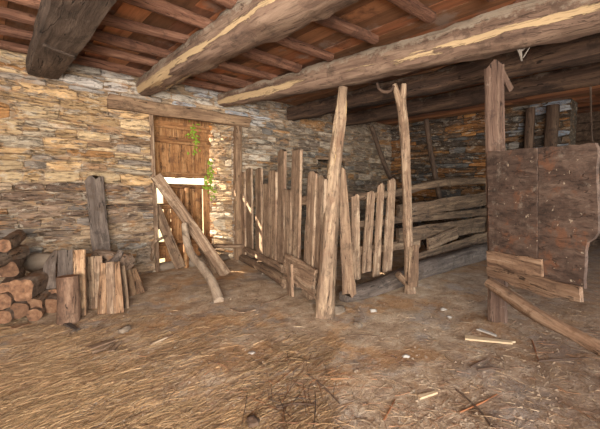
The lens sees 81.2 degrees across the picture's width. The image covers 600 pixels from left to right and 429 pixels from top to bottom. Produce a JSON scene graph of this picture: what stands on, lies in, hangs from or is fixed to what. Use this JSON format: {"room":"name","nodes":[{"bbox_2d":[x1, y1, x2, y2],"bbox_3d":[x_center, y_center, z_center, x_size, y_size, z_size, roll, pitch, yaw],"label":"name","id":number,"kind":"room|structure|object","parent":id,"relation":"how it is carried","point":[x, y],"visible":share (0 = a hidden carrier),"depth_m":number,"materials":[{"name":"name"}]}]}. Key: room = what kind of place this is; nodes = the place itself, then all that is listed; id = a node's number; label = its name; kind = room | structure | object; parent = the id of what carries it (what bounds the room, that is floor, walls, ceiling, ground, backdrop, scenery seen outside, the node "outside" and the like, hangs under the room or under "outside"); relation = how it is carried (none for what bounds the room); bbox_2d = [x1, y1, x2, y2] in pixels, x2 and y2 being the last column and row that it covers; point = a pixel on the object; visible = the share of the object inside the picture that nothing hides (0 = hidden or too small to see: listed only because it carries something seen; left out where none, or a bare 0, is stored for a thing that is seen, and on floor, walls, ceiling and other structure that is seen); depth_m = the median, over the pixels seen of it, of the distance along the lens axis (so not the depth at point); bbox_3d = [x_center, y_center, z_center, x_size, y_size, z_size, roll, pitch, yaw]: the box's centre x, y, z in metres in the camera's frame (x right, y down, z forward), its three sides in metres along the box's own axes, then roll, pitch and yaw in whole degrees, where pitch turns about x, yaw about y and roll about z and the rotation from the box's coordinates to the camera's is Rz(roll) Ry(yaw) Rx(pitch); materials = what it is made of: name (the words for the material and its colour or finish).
{"room":"farm building","nodes":[
{"label":"farm building","id":0,"kind":"room"},
{"bbox_2d":[0,49,391,282],"bbox_3d":[-1.502,-0.532,5.743,10.715,2.885,0.619,-4,6,-42],"label":"wall","id":1,"kind":"structure","parent":0,"point":[55,134],"depth_m":4.53,"materials":[{"name":"stone"}]},
{"bbox_2d":[149,114,159,271],"bbox_3d":[-2.047,-0.281,4.918,0.061,2.205,0.054,-5,7,-42],"label":"board","id":2,"kind":"object","parent":1,"relation":"attached to","point":[151,122],"visible":0.95,"depth_m":4.90,"materials":[{"name":"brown wood"}]},
{"bbox_2d":[107,93,251,127],"bbox_3d":[-1.650,-1.488,5.142,2.174,0.192,0.136,-4,6,-42],"label":"lintel","id":3,"kind":"object","parent":1,"relation":"attached to","point":[115,102],"visible":1,"depth_m":4.95,"materials":[{"name":"brown wood"}]},
{"bbox_2d":[153,116,211,261],"bbox_3d":[-1.868,-0.376,5.492,1.030,2.279,0.070,-4,6,-42],"label":"door","id":4,"kind":"structure","parent":1,"relation":"in","point":[172,160],"depth_m":5.49,"materials":[{"name":"brown wood"}]},
{"bbox_2d":[185,120,200,155],"bbox_3d":[-1.686,-1.201,5.526,0.272,0.540,0.086,-4,6,-42],"label":"ivy","id":5,"kind":"object","parent":4,"relation":"hanging from","point":[193,128],"visible":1,"depth_m":5.52,"materials":[{"name":"green plant"}]},
{"bbox_2d":[202,158,216,200],"bbox_3d":[-1.482,-0.571,5.742,0.291,0.702,0.084,-4,6,-42],"label":"ivy","id":6,"kind":"object","parent":1,"relation":"attached to","point":[208,163],"visible":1,"depth_m":5.74,"materials":[{"name":"green plant"}]},
{"bbox_2d":[314,155,350,161],"bbox_3d":[0.691,-1.162,7.293,1.059,0.079,0.099,-4,6,-42],"label":"lintel","id":7,"kind":"object","parent":1,"relation":"attached to","point":[317,157],"visible":0.61,"depth_m":7.09,"materials":[{"name":"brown wood"}]},
{"bbox_2d":[0,236,599,428],"bbox_3d":[1.741,0.978,2.976,12.460,0.046,9.170,-4,6,-42],"label":"floor","id":8,"kind":"structure","parent":0,"point":[470,277],"depth_m":2.65,"materials":[{"name":"soil"}]},
{"bbox_2d":[0,307,13,323],"bbox_3d":[-2.711,0.853,3.421,0.134,0.148,0.788,-2,5,-20],"label":"log","id":9,"kind":"object","parent":8,"relation":"on","point":[7,314],"visible":0.2,"depth_m":3.06,"materials":[{"name":"brown wood"}]},
{"bbox_2d":[0,275,24,309],"bbox_3d":[-2.771,0.742,3.397,0.150,0.145,0.767,-2,4,-27],"label":"log","id":10,"kind":"object","parent":9,"relation":"on","point":[6,298],"visible":0.26,"depth_m":3.07,"materials":[{"name":"brown wood"}]},
{"bbox_2d":[0,267,24,293],"bbox_3d":[-2.769,0.624,3.384,0.115,0.111,0.627,-2,7,-30],"label":"log","id":11,"kind":"object","parent":10,"relation":"on","point":[5,285],"visible":0.56,"depth_m":3.14,"materials":[{"name":"brown wood"}]},
{"bbox_2d":[0,256,26,276],"bbox_3d":[-2.910,0.473,3.576,0.152,0.180,0.759,-3,5,-32],"label":"log","id":12,"kind":"object","parent":11,"relation":"on","point":[12,268],"visible":0.53,"depth_m":3.27,"materials":[{"name":"brown wood"}]},
{"bbox_2d":[0,244,29,267],"bbox_3d":[-2.800,0.399,3.354,0.143,0.145,0.626,-1,5,-18],"label":"log","id":13,"kind":"object","parent":12,"relation":"on","point":[21,251],"visible":0.76,"depth_m":3.35,"materials":[{"name":"brown wood"}]},
{"bbox_2d":[0,229,25,252],"bbox_3d":[-2.826,0.252,3.436,0.138,0.134,0.666,-2,6,-28],"label":"log","id":14,"kind":"object","parent":13,"relation":"on","point":[15,238],"visible":1,"depth_m":3.28,"materials":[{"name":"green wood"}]},
{"bbox_2d":[10,323,28,329],"bbox_3d":[-2.416,0.970,3.028,0.060,0.031,0.143,2,5,19],"label":"wood slab","id":15,"kind":"object","parent":8,"relation":"on","point":[25,324],"visible":0.97,"depth_m":3.01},
{"bbox_2d":[10,301,29,318],"bbox_3d":[-2.707,0.821,3.476,0.149,0.180,0.790,-2,5,-29],"label":"log","id":16,"kind":"object","parent":8,"relation":"on","point":[20,308],"visible":0.23,"depth_m":3.14,"materials":[{"name":"brown wood"}]},
{"bbox_2d":[10,264,56,300],"bbox_3d":[-2.611,0.660,3.497,0.202,0.205,0.716,-1,4,-15],"label":"log","id":17,"kind":"object","parent":16,"relation":"on","point":[25,288],"visible":0.71,"depth_m":3.17,"materials":[{"name":"brown wood"}]},
{"bbox_2d":[26,306,46,320],"bbox_3d":[-2.550,0.871,3.523,0.126,0.154,0.750,-2,5,-22],"label":"log","id":18,"kind":"object","parent":8,"relation":"on","point":[35,313],"visible":0.34,"depth_m":3.18,"materials":[{"name":"brown wood"}]},
{"bbox_2d":[27,289,50,308],"bbox_3d":[-2.526,0.809,3.497,0.140,0.161,0.573,-1,5,-16],"label":"log","id":19,"kind":"object","parent":18,"relation":"on","point":[39,300],"visible":0.34,"depth_m":3.25,"materials":[{"name":"brown wood"}]},
{"bbox_2d":[43,250,57,289],"bbox_3d":[-2.516,0.561,3.529,0.127,0.385,0.168,-2,5,-19],"label":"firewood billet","id":20,"kind":"object","parent":19,"relation":"on","point":[49,267],"visible":0.83,"depth_m":3.51,"materials":[{"name":"grey wood"}]},
{"bbox_3d":[-2.722,0.733,3.818,0.142,0.146,0.665,-2,5,-20],"label":"log","id":21,"kind":"object","parent":18,"relation":"on","visible":0},
{"bbox_2d":[22,252,57,271],"bbox_3d":[-2.924,0.545,3.947,0.375,0.238,0.218,-4,6,-42],"label":"field stone","id":22,"kind":"object","parent":21,"relation":"on","point":[35,261],"visible":0.55,"depth_m":3.85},
{"bbox_2d":[45,293,56,312],"bbox_3d":[-2.484,0.821,3.674,0.168,0.192,0.745,-2,5,-19],"label":"log","id":23,"kind":"object","parent":8,"relation":"on","point":[51,301],"visible":0.23,"depth_m":3.33,"materials":[{"name":"brown wood"}]},
{"bbox_2d":[57,250,72,276],"bbox_3d":[-2.352,0.650,3.524,0.158,0.592,0.195,-2,5,-23],"label":"firewood billet","id":24,"kind":"object","parent":8,"relation":"on","point":[65,257],"visible":0.34,"depth_m":3.50,"materials":[{"name":"grey wood"}]},
{"bbox_2d":[56,274,80,324],"bbox_3d":[-2.083,0.760,3.141,0.208,0.429,0.195,4,6,42],"label":"stump","id":25,"kind":"object","parent":8,"relation":"on","point":[67,286],"visible":0.94,"depth_m":3.08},
{"bbox_2d":[63,322,79,331],"bbox_3d":[-1.997,0.960,3.023,0.407,0.037,0.050,4,6,40],"label":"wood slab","id":26,"kind":"object","parent":8,"relation":"on","point":[69,325],"visible":0.78,"depth_m":2.97,"materials":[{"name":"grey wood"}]},
{"bbox_2d":[73,250,86,315],"bbox_3d":[-2.093,0.647,3.330,0.116,0.620,0.178,-2,5,-22],"label":"firewood billet","id":27,"kind":"object","parent":8,"relation":"on","point":[79,256],"visible":0.7,"depth_m":3.31,"materials":[{"name":"brown wood"}]},
{"bbox_2d":[86,257,94,308],"bbox_3d":[-2.112,0.685,3.519,0.105,0.517,0.156,-1,5,-19],"label":"firewood billet","id":28,"kind":"object","parent":8,"relation":"on","point":[89,260],"visible":0.69,"depth_m":3.49,"materials":[{"name":"brown wood"}]},
{"bbox_2d":[92,256,102,307],"bbox_3d":[-2.056,0.681,3.549,0.111,0.523,0.164,-1,5,-19],"label":"firewood billet","id":29,"kind":"object","parent":8,"relation":"on","point":[97,259],"visible":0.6,"depth_m":3.53,"materials":[{"name":"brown wood"}]},
{"bbox_2d":[85,176,110,251],"bbox_3d":[-2.449,0.228,4.282,0.209,1.408,0.430,-4,6,-42],"label":"plank","id":30,"kind":"object","parent":8,"relation":"on","point":[94,185],"visible":0.66,"depth_m":4.29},
{"bbox_2d":[97,263,106,314],"bbox_3d":[-1.884,0.710,3.371,0.102,0.490,0.172,0,4,-1],"label":"firewood billet","id":31,"kind":"object","parent":8,"relation":"on","point":[102,304],"visible":0.77,"depth_m":3.34,"materials":[{"name":"brown wood"}]},
{"bbox_2d":[86,338,117,349],"bbox_3d":[-1.511,0.990,2.681,0.070,0.016,0.213,4,6,40],"label":"wood slab","id":32,"kind":"object","parent":8,"relation":"on","point":[97,345],"visible":1,"depth_m":2.67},
{"bbox_2d":[91,343,114,353],"bbox_3d":[-1.462,0.998,2.606,0.040,0.028,0.172,2,7,29],"label":"strip","id":33,"kind":"object","parent":8,"relation":"on","point":[112,344],"visible":0.98,"depth_m":2.58,"materials":[{"name":"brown wood"}]},
{"bbox_2d":[105,262,115,313],"bbox_3d":[-1.822,0.705,3.376,0.084,0.493,0.152,-2,5,-25],"label":"firewood billet","id":34,"kind":"object","parent":8,"relation":"on","point":[110,269],"visible":0.97,"depth_m":3.35,"materials":[{"name":"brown wood"}]},
{"bbox_2d":[107,340,122,351],"bbox_3d":[-1.389,0.993,2.640,0.049,0.013,0.188,-1,4,-7],"label":"wood slab","id":35,"kind":"object","parent":8,"relation":"on","point":[116,345],"visible":1,"depth_m":2.62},
{"bbox_2d":[113,261,124,313],"bbox_3d":[-1.780,0.709,3.406,0.096,0.493,0.170,-3,5,-36],"label":"firewood billet","id":36,"kind":"object","parent":8,"relation":"on","point":[119,299],"visible":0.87,"depth_m":3.38,"materials":[{"name":"brown wood"}]},
{"bbox_2d":[117,325,131,333],"bbox_3d":[-1.462,0.962,2.926,0.107,0.056,0.112,2,5,24],"label":"clod","id":37,"kind":"object","parent":8,"relation":"on","point":[126,328],"visible":0.99,"depth_m":2.90,"materials":[{"name":"grey stone"}]},
{"bbox_2d":[120,265,129,308],"bbox_3d":[-1.793,0.736,3.542,0.086,0.433,0.170,-3,6,-39],"label":"firewood billet","id":38,"kind":"object","parent":8,"relation":"on","point":[123,268],"visible":0.56,"depth_m":3.53,"materials":[{"name":"brown wood"}]},
{"bbox_2d":[91,249,134,269],"bbox_3d":[-2.020,0.485,3.771,0.432,0.200,0.175,1,4,15],"label":"log","id":39,"kind":"object","parent":38,"relation":"on","point":[128,260],"visible":0.52,"depth_m":3.72,"materials":[{"name":"wood"}]},
{"bbox_2d":[108,250,123,261],"bbox_3d":[-1.929,0.463,3.666,0.146,0.182,0.110,-1,5,-16],"label":"stub","id":40,"kind":"object","parent":39,"relation":"on","point":[116,258],"visible":0.73,"depth_m":3.64,"materials":[{"name":"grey wood"}]},
{"bbox_2d":[126,269,135,295],"bbox_3d":[-1.900,0.756,3.925,0.173,0.323,0.072,4,6,42],"label":"firewood billet","id":41,"kind":"object","parent":8,"relation":"on","point":[131,286],"visible":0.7,"depth_m":3.90,"materials":[{"name":"brown wood"}]},
{"bbox_2d":[132,269,145,293],"bbox_3d":[-1.879,0.776,4.039,0.213,0.296,0.094,3,5,30],"label":"firewood billet","id":42,"kind":"object","parent":8,"relation":"on","point":[139,287],"visible":0.72,"depth_m":4.02,"materials":[{"name":"brown wood"}]},
{"bbox_2d":[150,235,166,260],"bbox_3d":[-2.111,0.563,4.977,0.335,0.531,0.266,2,5,19],"label":"branch","id":43,"kind":"object","parent":8,"relation":"on","point":[153,242],"visible":0.8,"depth_m":4.85,"materials":[{"name":"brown wood"}]},
{"bbox_2d":[149,334,172,345],"bbox_3d":[-1.086,0.987,2.763,0.028,0.024,0.227,2,5,28],"label":"twig","id":44,"kind":"object","parent":8,"relation":"on","point":[166,337],"visible":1,"depth_m":2.73,"materials":[{"name":"grey wood"}]},
{"bbox_2d":[160,261,174,270],"bbox_3d":[-1.994,0.765,5.171,0.418,0.134,0.235,-4,6,-42],"label":"threshold stone","id":45,"kind":"object","parent":8,"relation":"on","point":[164,266],"visible":0.53,"depth_m":5.09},
{"bbox_2d":[157,204,185,268],"bbox_3d":[-1.918,0.346,5.115,0.455,0.997,0.061,-1,5,-18],"label":"plank","id":46,"kind":"object","parent":8,"relation":"on","point":[175,255],"visible":0.85,"depth_m":5.11,"materials":[{"name":"brown wood"}]},
{"bbox_2d":[0,311,359,428],"bbox_3d":[-1.368,1.008,2.506,3.460,0.045,1.806,0,4,0],"label":"straw","id":47,"kind":"object","parent":8,"relation":"on","point":[59,395],"visible":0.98,"depth_m":2.07,"materials":[{"name":"plant"}]},
{"bbox_2d":[183,188,188,267],"bbox_3d":[-1.719,0.198,5.287,0.083,1.203,0.212,0,4,-3],"label":"stake","id":48,"kind":"object","parent":8,"relation":"on","point":[186,192],"visible":0.51,"depth_m":5.26,"materials":[{"name":"brown wood"}]},
{"bbox_2d":[151,173,229,275],"bbox_3d":[-1.517,0.152,4.884,1.091,1.469,0.106,0,4,4],"label":"plank","id":49,"kind":"object","parent":8,"relation":"on","point":[158,180],"visible":0.95,"depth_m":4.87,"materials":[{"name":"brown wood"}]},
{"bbox_2d":[189,255,205,266],"bbox_3d":[-1.633,0.739,5.490,0.513,0.170,0.282,-4,6,-42],"label":"threshold stone","id":50,"kind":"object","parent":8,"relation":"on","point":[191,263],"visible":0.15,"depth_m":5.34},
{"bbox_2d":[181,223,223,302],"bbox_3d":[-1.194,0.533,4.198,0.133,0.776,1.310,-3,5,-34],"label":"branch","id":51,"kind":"object","parent":8,"relation":"on","point":[214,287],"visible":0.99,"depth_m":4.12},
{"bbox_2d":[198,247,216,272],"bbox_3d":[-1.322,0.647,5.072,0.360,0.415,0.101,3,5,30],"label":"board","id":52,"kind":"object","parent":8,"relation":"on","point":[205,258],"visible":0.41,"depth_m":5.04,"materials":[{"name":"brown wood"}]},
{"bbox_2d":[218,254,229,260],"bbox_3d":[-1.318,0.715,5.780,0.352,0.113,0.185,-4,6,-42],"label":"threshold stone","id":53,"kind":"object","parent":8,"relation":"on","point":[223,256],"visible":0.52,"depth_m":5.76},
{"bbox_2d":[233,126,241,259],"bbox_3d":[-1.026,-0.335,5.795,0.150,2.208,0.145,-4,6,-42],"label":"post","id":54,"kind":"object","parent":8,"relation":"on","point":[237,132],"visible":0.86,"depth_m":5.73,"materials":[{"name":"brown wood"}]},
{"bbox_2d":[229,308,255,312],"bbox_3d":[-0.573,0.940,3.413,0.279,0.025,0.095,1,4,13],"label":"twig","id":55,"kind":"object","parent":8,"relation":"on","point":[230,308],"visible":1,"depth_m":3.39,"materials":[{"name":"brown wood"}]},
{"bbox_2d":[246,415,259,428],"bbox_3d":[-0.239,1.058,1.793,0.073,0.043,0.084,-2,5,-25],"label":"clod","id":56,"kind":"object","parent":8,"relation":"on","point":[252,421],"visible":1,"depth_m":1.77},
{"bbox_2d":[262,294,288,304],"bbox_3d":[-0.219,0.906,3.816,0.045,0.016,0.556,3,5,35],"label":"twig","id":57,"kind":"object","parent":8,"relation":"on","point":[287,294],"visible":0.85,"depth_m":3.73,"materials":[{"name":"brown wood"}]},
{"bbox_2d":[185,334,380,428],"bbox_3d":[0.042,1.001,2.450,1.452,0.049,1.110,-4,6,-42],"label":"litter","id":58,"kind":"object","parent":8,"relation":"on","point":[271,393],"visible":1,"depth_m":2.17,"materials":[{"name":"plant"}]},
{"bbox_2d":[239,149,327,300],"bbox_3d":[-0.380,0.038,4.628,0.200,1.722,2.844,-2,5,-26],"label":"picket fence","id":59,"kind":"object","parent":8,"relation":"on","point":[278,209],"visible":0.95,"depth_m":4.17,"materials":[{"name":"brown wood"}]},
{"bbox_2d":[211,244,243,247],"bbox_3d":[-1.151,0.507,5.632,0.565,0.112,0.151,-3,6,-38],"label":"board","id":60,"kind":"object","parent":59,"relation":"attached to","point":[213,245],"visible":0.94,"depth_m":5.56,"materials":[{"name":"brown wood"}]},
{"bbox_2d":[276,402,317,407],"bbox_3d":[-0.018,1.055,1.940,0.235,0.018,0.034,-1,4,-7],"label":"twig","id":61,"kind":"object","parent":8,"relation":"on","point":[295,403],"visible":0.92,"depth_m":1.94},
{"bbox_2d":[307,374,339,403],"bbox_3d":[0.144,1.042,2.104,0.025,0.022,0.332,-3,5,-32],"label":"twig","id":62,"kind":"object","parent":8,"relation":"on","point":[311,377],"visible":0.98,"depth_m":2.11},
{"bbox_2d":[58,283,599,428],"bbox_3d":[0.780,0.973,2.951,6.693,0.048,2.959,0,4,0],"label":"litter","id":63,"kind":"object","parent":8,"relation":"on","point":[534,353],"visible":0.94,"depth_m":2.15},
{"bbox_2d":[101,277,559,428],"bbox_3d":[0.449,0.952,3.255,5.802,0.042,3.207,0,4,0],"label":"crumbs","id":64,"kind":"object","parent":8,"relation":"on","point":[355,371],"visible":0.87,"depth_m":2.15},
{"bbox_2d":[315,86,355,319],"bbox_3d":[0.405,-0.167,3.421,0.347,2.284,0.709,2,5,24],"label":"post","id":65,"kind":"object","parent":8,"relation":"on","point":[336,214],"visible":0.98,"depth_m":3.40,"materials":[{"name":"brown wood"}]},
{"bbox_2d":[353,321,362,327],"bbox_3d":[0.504,0.960,3.054,0.071,0.046,0.121,-2,5,-22],"label":"clod","id":66,"kind":"object","parent":8,"relation":"on","point":[357,324],"visible":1,"depth_m":3.03,"materials":[{"name":"grey stone"}]},
{"bbox_2d":[369,125,426,247],"bbox_3d":[1.976,-0.533,6.976,1.257,2.436,0.285,0,4,3],"label":"leaning pole","id":67,"kind":"object","parent":8,"relation":"on","point":[372,129],"visible":0.48,"depth_m":6.95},
{"bbox_2d":[392,83,418,293],"bbox_3d":[1.196,-0.267,3.966,0.325,2.360,0.226,1,5,19],"label":"post","id":68,"kind":"object","parent":8,"relation":"on","point":[409,279],"visible":1,"depth_m":3.91,"materials":[{"name":"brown wood"}]},
{"bbox_2d":[339,242,486,302],"bbox_3d":[1.881,0.738,4.913,3.824,0.275,0.300,-5,6,-41],"label":"log","id":69,"kind":"object","parent":8,"relation":"on","point":[445,262],"visible":0.84,"depth_m":4.67,"materials":[{"name":"grey wood"}]},
{"bbox_2d":[348,177,486,279],"bbox_3d":[2.101,0.111,5.340,4.272,1.406,0.133,-4,6,-42],"label":"fence","id":70,"kind":"object","parent":8,"relation":"on","point":[437,234],"depth_m":4.92,"materials":[{"name":"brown wood"}]},
{"bbox_2d":[417,390,437,399],"bbox_3d":[0.737,1.043,2.026,0.147,0.018,0.034,-2,5,-27],"label":"chip","id":71,"kind":"object","parent":8,"relation":"on","point":[428,394],"visible":1,"depth_m":2.02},
{"bbox_2d":[423,118,451,243],"bbox_3d":[2.498,-0.474,6.337,0.898,2.405,0.151,-3,5,-31],"label":"leaning pole","id":72,"kind":"object","parent":8,"relation":"on","point":[426,121],"visible":0.5,"depth_m":6.20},
{"bbox_2d":[455,389,493,428],"bbox_3d":[0.953,1.052,1.901,0.034,0.015,0.353,-1,4,-5],"label":"twig","id":73,"kind":"object","parent":8,"relation":"on","point":[458,391],"visible":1,"depth_m":1.92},
{"bbox_2d":[459,394,497,412],"bbox_3d":[1.002,1.053,1.951,0.333,0.012,0.013,-2,5,-29],"label":"twig","id":74,"kind":"object","parent":8,"relation":"on","point":[480,403],"visible":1,"depth_m":1.93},
{"bbox_2d":[469,359,489,367],"bbox_3d":[1.221,1.009,2.383,0.214,0.013,0.017,-3,5,-30],"label":"twig","id":75,"kind":"object","parent":8,"relation":"on","point":[473,365],"visible":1,"depth_m":2.37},
{"bbox_2d":[476,328,496,336],"bbox_3d":[1.554,0.978,2.909,0.049,0.013,0.167,-2,4,-29],"label":"flake","id":76,"kind":"object","parent":8,"relation":"on","point":[479,329],"visible":1,"depth_m":2.91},
{"bbox_2d":[465,335,515,344],"bbox_3d":[1.498,0.992,2.760,0.373,0.017,0.075,1,5,15],"label":"wood splinter","id":77,"kind":"object","parent":8,"relation":"on","point":[467,337],"visible":1,"depth_m":2.75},
{"bbox_2d":[476,367,504,370],"bbox_3d":[1.249,1.012,2.295,0.185,0.019,0.026,0,4,-1],"label":"twig","id":78,"kind":"object","parent":8,"relation":"on","point":[483,368],"visible":1,"depth_m":2.29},
{"bbox_2d":[484,59,512,322],"bbox_3d":[1.794,-0.223,3.216,0.262,2.367,0.414,2,5,23],"label":"post","id":79,"kind":"object","parent":8,"relation":"on","point":[495,76],"visible":0.52,"depth_m":3.11,"materials":[{"name":"brown wood"}]},
{"bbox_2d":[486,143,599,301],"bbox_3d":[1.751,0.029,2.650,0.062,1.102,0.986,-1,4,-12],"label":"wooden panel","id":80,"kind":"object","parent":79,"relation":"attached to","point":[544,202],"visible":1,"depth_m":2.53,"materials":[{"name":"brown wood"}]},
{"bbox_2d":[484,278,599,356],"bbox_3d":[1.667,0.680,2.469,0.112,0.194,1.099,0,4,-4],"label":"branch","id":81,"kind":"object","parent":80,"relation":"attached to","point":[512,298],"visible":1,"depth_m":2.36,"materials":[{"name":"brown wood"}]},
{"bbox_2d":[524,107,534,147],"bbox_3d":[4.102,-0.588,6.326,0.150,2.622,0.151,-4,6,-42],"label":"post","id":82,"kind":"object","parent":8,"relation":"on","point":[529,129],"visible":0.27,"depth_m":6.20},
{"bbox_2d":[544,104,559,146],"bbox_3d":[4.352,-0.578,6.124,0.191,2.613,0.190,-4,6,-42],"label":"post","id":83,"kind":"object","parent":8,"relation":"on","point":[552,118],"visible":0.29,"depth_m":5.99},
{"bbox_2d":[535,130,543,135],"bbox_3d":[4.334,-1.453,6.231,0.103,0.096,0.242,-4,6,-41],"label":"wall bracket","id":84,"kind":"object","parent":83,"relation":"attached to","point":[539,133],"visible":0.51,"depth_m":6.24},
{"bbox_2d":[537,357,587,361],"bbox_3d":[1.836,1.012,2.446,0.384,0.014,0.021,-1,5,-6],"label":"twig","id":85,"kind":"object","parent":8,"relation":"on","point":[578,357],"visible":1,"depth_m":2.44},
{"bbox_2d":[0,0,599,125],"bbox_3d":[1.811,-1.781,2.877,12.711,0.043,9.040,-4,6,-42],"label":"ceiling","id":86,"kind":"structure","parent":0,"point":[392,24],"depth_m":3.59,"materials":[{"name":"wood"}]},
{"bbox_2d":[0,39,28,53],"bbox_3d":[-3.680,-1.731,3.113,2.062,0.098,0.115,-4,6,-43],"label":"joist","id":87,"kind":"object","parent":86,"relation":"attached to","point":[5,45],"visible":0.74,"depth_m":3.68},
{"bbox_2d":[0,24,32,40],"bbox_3d":[-3.390,-1.700,2.793,2.061,0.106,0.116,-4,6,-40],"label":"joist","id":88,"kind":"object","parent":86,"relation":"attached to","point":[5,30],"visible":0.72,"depth_m":3.33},
{"bbox_2d":[0,6,35,25],"bbox_3d":[-3.079,-1.673,2.448,2.062,0.089,0.108,-4,6,-43],"label":"joist","id":89,"kind":"object","parent":86,"relation":"attached to","point":[7,13],"visible":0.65,"depth_m":3.00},
{"bbox_2d":[4,0,40,9],"bbox_3d":[-2.786,-1.647,2.124,2.065,0.120,0.140,-4,6,-45],"label":"joist","id":90,"kind":"object","parent":86,"relation":"attached to","point":[34,4],"visible":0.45,"depth_m":2.73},
{"bbox_2d":[26,0,116,78],"bbox_3d":[-0.734,-1.478,1.520,0.416,0.277,6.602,-4,6,-41],"label":"ceiling beam","id":91,"kind":"structure","parent":86,"relation":"attached to","point":[62,28],"depth_m":2.85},
{"bbox_2d":[72,54,146,76],"bbox_3d":[-2.393,-1.799,4.193,1.104,0.105,0.125,-4,6,-43],"label":"joist","id":92,"kind":"object","parent":86,"relation":"attached to","point":[81,59],"visible":0.62,"depth_m":4.21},
{"bbox_2d":[82,43,159,66],"bbox_3d":[-2.101,-1.791,3.868,1.102,0.094,0.110,-4,6,-41],"label":"joist","id":93,"kind":"object","parent":86,"relation":"attached to","point":[92,48],"visible":0.63,"depth_m":3.90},
{"bbox_2d":[91,29,173,57],"bbox_3d":[-1.823,-1.757,3.560,1.103,0.104,0.120,-4,6,-44],"label":"joist","id":94,"kind":"object","parent":86,"relation":"attached to","point":[101,36],"visible":0.62,"depth_m":3.58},
{"bbox_2d":[100,13,189,43],"bbox_3d":[-1.517,-1.729,3.224,1.107,0.094,0.119,-3,5,-37],"label":"joist","id":95,"kind":"object","parent":86,"relation":"attached to","point":[110,20],"visible":0.64,"depth_m":3.23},
{"bbox_2d":[118,0,212,28],"bbox_3d":[-1.181,-1.705,2.850,1.105,0.111,0.133,-4,6,-44],"label":"joist","id":96,"kind":"object","parent":86,"relation":"attached to","point":[162,7],"visible":0.82,"depth_m":2.90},
{"bbox_2d":[180,78,232,92],"bbox_3d":[-1.444,-1.872,5.033,1.241,0.095,0.103,-4,6,-44],"label":"joist","id":97,"kind":"object","parent":86,"relation":"attached to","point":[190,82],"visible":0.52,"depth_m":5.06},
{"bbox_2d":[193,71,252,87],"bbox_3d":[-1.152,-1.848,4.710,1.242,0.109,0.127,-4,6,-44],"label":"joist","id":98,"kind":"object","parent":86,"relation":"attached to","point":[219,78],"visible":0.56,"depth_m":4.75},
{"bbox_2d":[210,0,236,8],"bbox_3d":[-0.845,-1.671,2.478,0.118,0.102,1.106,4,6,43],"label":"joist","id":99,"kind":"object","parent":86,"relation":"attached to","point":[229,4],"visible":0.38,"depth_m":2.74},
{"bbox_2d":[217,61,277,79],"bbox_3d":[-0.803,-1.810,4.324,1.243,0.102,0.119,-4,6,-40],"label":"joist","id":100,"kind":"object","parent":86,"relation":"attached to","point":[228,66],"visible":0.59,"depth_m":4.37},
{"bbox_2d":[136,0,359,95],"bbox_3d":[-0.199,-1.564,2.663,0.440,0.399,5.593,-4,6,-42],"label":"ceiling beam","id":101,"kind":"structure","parent":86,"relation":"attached to","point":[249,24],"depth_m":2.88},
{"bbox_2d":[239,48,301,72],"bbox_3d":[-0.456,-1.784,3.939,1.243,0.116,0.129,-4,6,-45],"label":"joist","id":102,"kind":"object","parent":86,"relation":"attached to","point":[255,54],"visible":0.62,"depth_m":4.02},
{"bbox_2d":[273,36,333,61],"bbox_3d":[-0.108,-1.752,3.554,1.242,0.104,0.120,-4,6,-43],"label":"joist","id":103,"kind":"object","parent":86,"relation":"attached to","point":[289,42],"visible":0.55,"depth_m":3.66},
{"bbox_2d":[313,15,378,44],"bbox_3d":[0.279,-1.726,3.126,1.242,0.102,0.117,-4,6,-40],"label":"joist","id":104,"kind":"object","parent":86,"relation":"attached to","point":[333,22],"visible":0.62,"depth_m":3.23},
{"bbox_2d":[217,0,599,106],"bbox_3d":[0.958,-1.642,3.706,5.647,0.363,0.400,4,6,40],"label":"ceiling beam","id":105,"kind":"structure","parent":86,"relation":"attached to","point":[528,23],"depth_m":3.22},
{"bbox_2d":[376,82,394,93],"bbox_3d":[0.914,-1.354,3.748,0.206,0.117,0.036,0,4,1],"label":"loop","id":106,"kind":"object","parent":105,"relation":"hanging from","point":[377,84],"visible":1,"depth_m":3.74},
{"bbox_2d":[517,47,529,60],"bbox_3d":[1.905,-1.410,3.000,0.143,0.191,0.032,0,4,0],"label":"cobweb tangle","id":107,"kind":"object","parent":105,"relation":"hanging from","point":[518,50],"visible":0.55,"depth_m":3.00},
{"bbox_2d":[386,0,435,23],"bbox_3d":[0.683,-1.698,2.677,1.243,0.095,0.111,-4,6,-40],"label":"joist","id":108,"kind":"object","parent":86,"relation":"attached to","point":[415,8],"visible":1,"depth_m":2.88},
{"bbox_2d":[287,33,599,120],"bbox_3d":[2.109,-1.675,4.072,0.357,0.323,6.606,-4,6,-43],"label":"ceiling beam","id":109,"kind":"structure","parent":86,"relation":"attached to","point":[585,50],"depth_m":4.12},
{"bbox_2d":[332,62,599,126],"bbox_3d":[2.976,-1.739,4.849,0.312,0.287,6.601,-4,6,-42],"label":"ceiling beam","id":110,"kind":"structure","parent":86,"relation":"attached to","point":[582,76],"depth_m":5.06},
{"bbox_2d":[589,87,593,142],"bbox_3d":[3.550,-1.198,4.258,0.024,0.825,0.085,-4,6,-42],"label":"string","id":111,"kind":"object","parent":110,"relation":"hanging from","point":[590,88],"visible":0.71,"depth_m":4.26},
{"bbox_2d":[390,98,577,241],"bbox_3d":[3.623,-0.676,7.633,0.561,2.884,3.668,-4,6,-42],"label":"wall","id":112,"kind":"structure","parent":0,"point":[458,142],"depth_m":7.46,"materials":[{"name":"stone"}]},
{"bbox_2d":[575,111,599,246],"bbox_3d":[6.993,-0.538,5.262,1.270,2.878,5.500,-4,6,-42],"label":"wall","id":113,"kind":"structure","parent":0,"point":[583,135],"depth_m":7.20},
{"label":"outside","id":114,"kind":"structure","parent":0,"visible":0},
{"bbox_2d":[158,202,202,262],"bbox_3d":[-9.664,0.108,15.268,34.000,0.001,24.450,-4,6,-42],"label":"ground","id":115,"kind":"structure","parent":114,"point":[160,234],"depth_m":9.31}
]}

